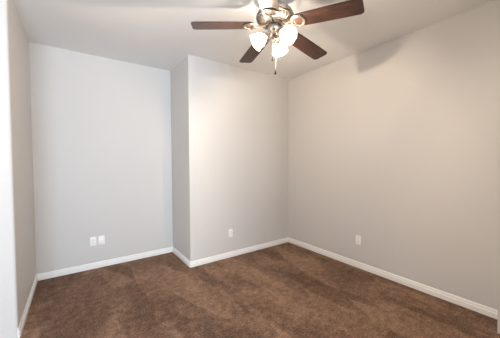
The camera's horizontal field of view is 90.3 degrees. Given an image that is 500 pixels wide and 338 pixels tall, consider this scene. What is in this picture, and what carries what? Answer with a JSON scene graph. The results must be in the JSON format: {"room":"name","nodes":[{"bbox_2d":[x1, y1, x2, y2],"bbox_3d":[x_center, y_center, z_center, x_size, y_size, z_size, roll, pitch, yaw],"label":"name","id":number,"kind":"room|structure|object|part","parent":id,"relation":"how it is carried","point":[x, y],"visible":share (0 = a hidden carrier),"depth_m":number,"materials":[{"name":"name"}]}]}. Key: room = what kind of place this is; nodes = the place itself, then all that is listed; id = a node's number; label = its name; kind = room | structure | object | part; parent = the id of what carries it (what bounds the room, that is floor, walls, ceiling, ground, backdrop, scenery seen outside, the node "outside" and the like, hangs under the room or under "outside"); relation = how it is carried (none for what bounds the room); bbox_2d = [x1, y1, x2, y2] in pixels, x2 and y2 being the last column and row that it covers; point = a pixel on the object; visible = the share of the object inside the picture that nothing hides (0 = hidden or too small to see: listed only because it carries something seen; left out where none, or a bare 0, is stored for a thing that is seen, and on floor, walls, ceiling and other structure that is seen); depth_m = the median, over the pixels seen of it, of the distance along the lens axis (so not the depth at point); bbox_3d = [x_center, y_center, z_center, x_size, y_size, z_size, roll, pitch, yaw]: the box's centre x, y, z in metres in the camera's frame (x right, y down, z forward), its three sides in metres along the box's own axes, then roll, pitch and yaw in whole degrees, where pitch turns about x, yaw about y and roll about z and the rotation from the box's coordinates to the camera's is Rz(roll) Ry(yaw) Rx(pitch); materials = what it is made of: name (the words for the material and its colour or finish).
{"room":"empty bedroom","nodes":[
{"label":"empty bedroom","id":0,"kind":"room"},
{"bbox_2d":[0,0,17,337],"bbox_3d":[-2.745,-0.022,1.346,2.156,2.740,0.140,-2,2,-35],"label":"wall","id":1,"kind":"structure","parent":0,"point":[8,273],"depth_m":1.90,"materials":[{"name":"paint"}]},
{"bbox_2d":[7,0,35,326],"bbox_3d":[-2.263,-0.056,2.408,0.140,2.740,1.281,-2,2,-35],"label":"wall","id":2,"kind":"structure","parent":0,"point":[19,62],"depth_m":2.26,"materials":[{"name":"paint"}]},
{"bbox_2d":[17,275,37,337],"bbox_3d":[-2.143,1.275,2.419,0.020,0.076,1.148,-2,2,-35],"label":"baseboard","id":3,"kind":"structure","parent":2,"relation":"attached to","point":[20,328],"depth_m":2.25,"materials":[{"name":"paint"}]},
{"bbox_2d":[29,42,172,273],"bbox_3d":[-1.883,-0.087,3.376,1.600,2.740,0.140,-2,2,-35],"label":"wall","id":4,"kind":"structure","parent":0,"point":[102,149],"depth_m":3.22,"materials":[{"name":"paint"}]},
{"bbox_2d":[90,237,96,246],"bbox_3d":[-2.023,0.937,3.212,0.071,0.117,0.009,-2,2,-35],"label":"wall outlet","id":5,"kind":"object","parent":4,"relation":"attached to","point":[93,242],"visible":1,"depth_m":3.21,"materials":[{"name":"white plastic"}]},
{"bbox_2d":[98,235,104,244],"bbox_3d":[-1.945,0.935,3.262,0.071,0.117,0.017,-2,2,-35],"label":"wall plate","id":6,"kind":"object","parent":4,"relation":"attached to","point":[101,239],"visible":1,"depth_m":3.26,"materials":[{"name":"white plastic"}]},
{"bbox_2d":[36,247,172,280],"bbox_3d":[-1.831,1.246,3.352,1.600,0.076,0.015,-2,2,-35],"label":"baseboard","id":7,"kind":"structure","parent":4,"relation":"attached to","point":[75,269],"depth_m":3.26,"materials":[{"name":"paint"}]},
{"bbox_2d":[170,55,189,260],"bbox_3d":[-0.972,-0.099,3.595,0.140,2.740,0.834,-2,2,-35],"label":"wall","id":8,"kind":"structure","parent":0,"point":[178,74],"depth_m":3.46,"materials":[{"name":"paint"}]},
{"bbox_2d":[172,247,190,266],"bbox_3d":[-0.977,1.236,3.521,0.018,0.076,0.697,-2,2,-35],"label":"baseboard","id":9,"kind":"structure","parent":8,"relation":"attached to","point":[177,253],"depth_m":3.48,"materials":[{"name":"paint"}]},
{"bbox_2d":[188,55,287,260],"bbox_3d":[-0.107,-0.108,3.768,1.751,2.740,0.140,-2,2,-35],"label":"wall","id":10,"kind":"structure","parent":0,"point":[238,117],"depth_m":3.61,"materials":[{"name":"paint"}]},
{"bbox_2d":[228,229,232,236],"bbox_3d":[-0.279,0.923,3.582,0.071,0.117,0.009,-2,2,-35],"label":"wall outlet","id":11,"kind":"object","parent":10,"relation":"attached to","point":[230,231],"visible":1,"depth_m":3.58,"materials":[{"name":"white plastic"}]},
{"bbox_2d":[190,237,287,267],"bbox_3d":[-0.059,1.224,3.744,1.757,0.076,0.018,-2,2,-35],"label":"baseboard","id":12,"kind":"structure","parent":10,"relation":"attached to","point":[198,262],"depth_m":3.64,"materials":[{"name":"paint"}]},
{"bbox_2d":[13,0,493,79],"bbox_3d":[0.058,-1.438,0.355,5.647,0.120,7.254,-2,2,-35],"label":"ceiling","id":13,"kind":"structure","parent":0,"point":[160,34],"depth_m":2.55,"materials":[{"name":"paint"}]},
{"bbox_2d":[191,0,364,74],"bbox_3d":[0.223,-1.102,2.072,1.274,0.656,1.301,-2,2,-35],"label":"ceiling fan","id":14,"kind":"object","parent":13,"relation":"hanging from","point":[274,16],"visible":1,"depth_m":1.97,"materials":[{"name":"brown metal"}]},
{"bbox_3d":[-0.219,-1.158,2.009,0.497,0.006,0.149,-3,10,-4],"label":"blade","id":15,"kind":"part","parent":14,"relation":"part of","materials":[{"name":"brown wood"}]},
{"bbox_3d":[0.042,-1.153,2.431,0.149,0.006,0.497,-8,0,-23],"label":"blade","id":16,"kind":"part","parent":14,"relation":"part of","materials":[{"name":"brown wood"}]},
{"bbox_3d":[0.059,-1.036,2.033,0.135,0.133,0.131,-2,2,-35],"label":"lamp shade","id":17,"kind":"part","parent":14,"relation":"part of","materials":[{"name":"white glass"}]},
{"bbox_3d":[0.103,-1.147,1.630,0.149,0.006,0.497,11,7,13],"label":"blade","id":18,"kind":"part","parent":14,"relation":"part of","materials":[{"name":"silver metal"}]},
{"bbox_3d":[0.253,-1.041,2.183,0.135,0.133,0.131,-2,2,-35],"label":"lamp shade","id":19,"kind":"part","parent":14,"relation":"part of","materials":[{"name":"white glass"}]},
{"bbox_3d":[0.289,-1.034,1.938,0.138,0.133,0.134,-2,2,-35],"label":"lamp shade","id":20,"kind":"part","parent":14,"relation":"part of","materials":[{"name":"white glass"}]},
{"bbox_3d":[0.524,-1.139,2.314,0.497,0.006,0.149,7,-12,-40],"label":"blade","id":21,"kind":"part","parent":14,"relation":"part of","materials":[{"name":"brown wood"}]},
{"bbox_3d":[0.561,-1.135,1.819,0.497,0.006,0.149,7,-6,31],"label":"blade","id":22,"kind":"part","parent":14,"relation":"part of","materials":[{"name":"brown wood"}]},
{"bbox_2d":[20,242,499,337],"bbox_3d":[0.073,1.420,0.441,5.647,0.120,7.254,-2,2,-35],"label":"floor","id":23,"kind":"structure","parent":0,"point":[285,290],"depth_m":2.42,"materials":[{"name":"carpet"}]},
{"bbox_2d":[288,0,499,309],"bbox_3d":[2.516,-0.061,1.701,0.140,2.740,6.548,-2,2,-35],"label":"wall","id":24,"kind":"structure","parent":0,"point":[394,144],"depth_m":2.69,"materials":[{"name":"paint"}]},
{"bbox_2d":[356,235,360,244],"bbox_3d":[1.391,0.914,3.197,0.009,0.117,0.071,-2,2,-35],"label":"wall outlet","id":25,"kind":"object","parent":24,"relation":"attached to","point":[358,238],"visible":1,"depth_m":3.19,"materials":[{"name":"white plastic"}]},
{"bbox_2d":[288,238,497,319],"bbox_3d":[1.409,1.234,3.178,0.015,0.076,2.603,-2,2,-35],"label":"baseboard","id":26,"kind":"structure","parent":24,"relation":"attached to","point":[468,304],"depth_m":2.71,"materials":[{"name":"paint"}]},
{"bbox_2d":[497,240,499,333],"bbox_3d":[2.225,-0.062,1.778,0.247,2.740,0.570,-2,2,-35],"label":"wall","id":27,"kind":"structure","parent":0,"point":[498,321],"depth_m":1.97,"materials":[{"name":"paint"}]}
]}

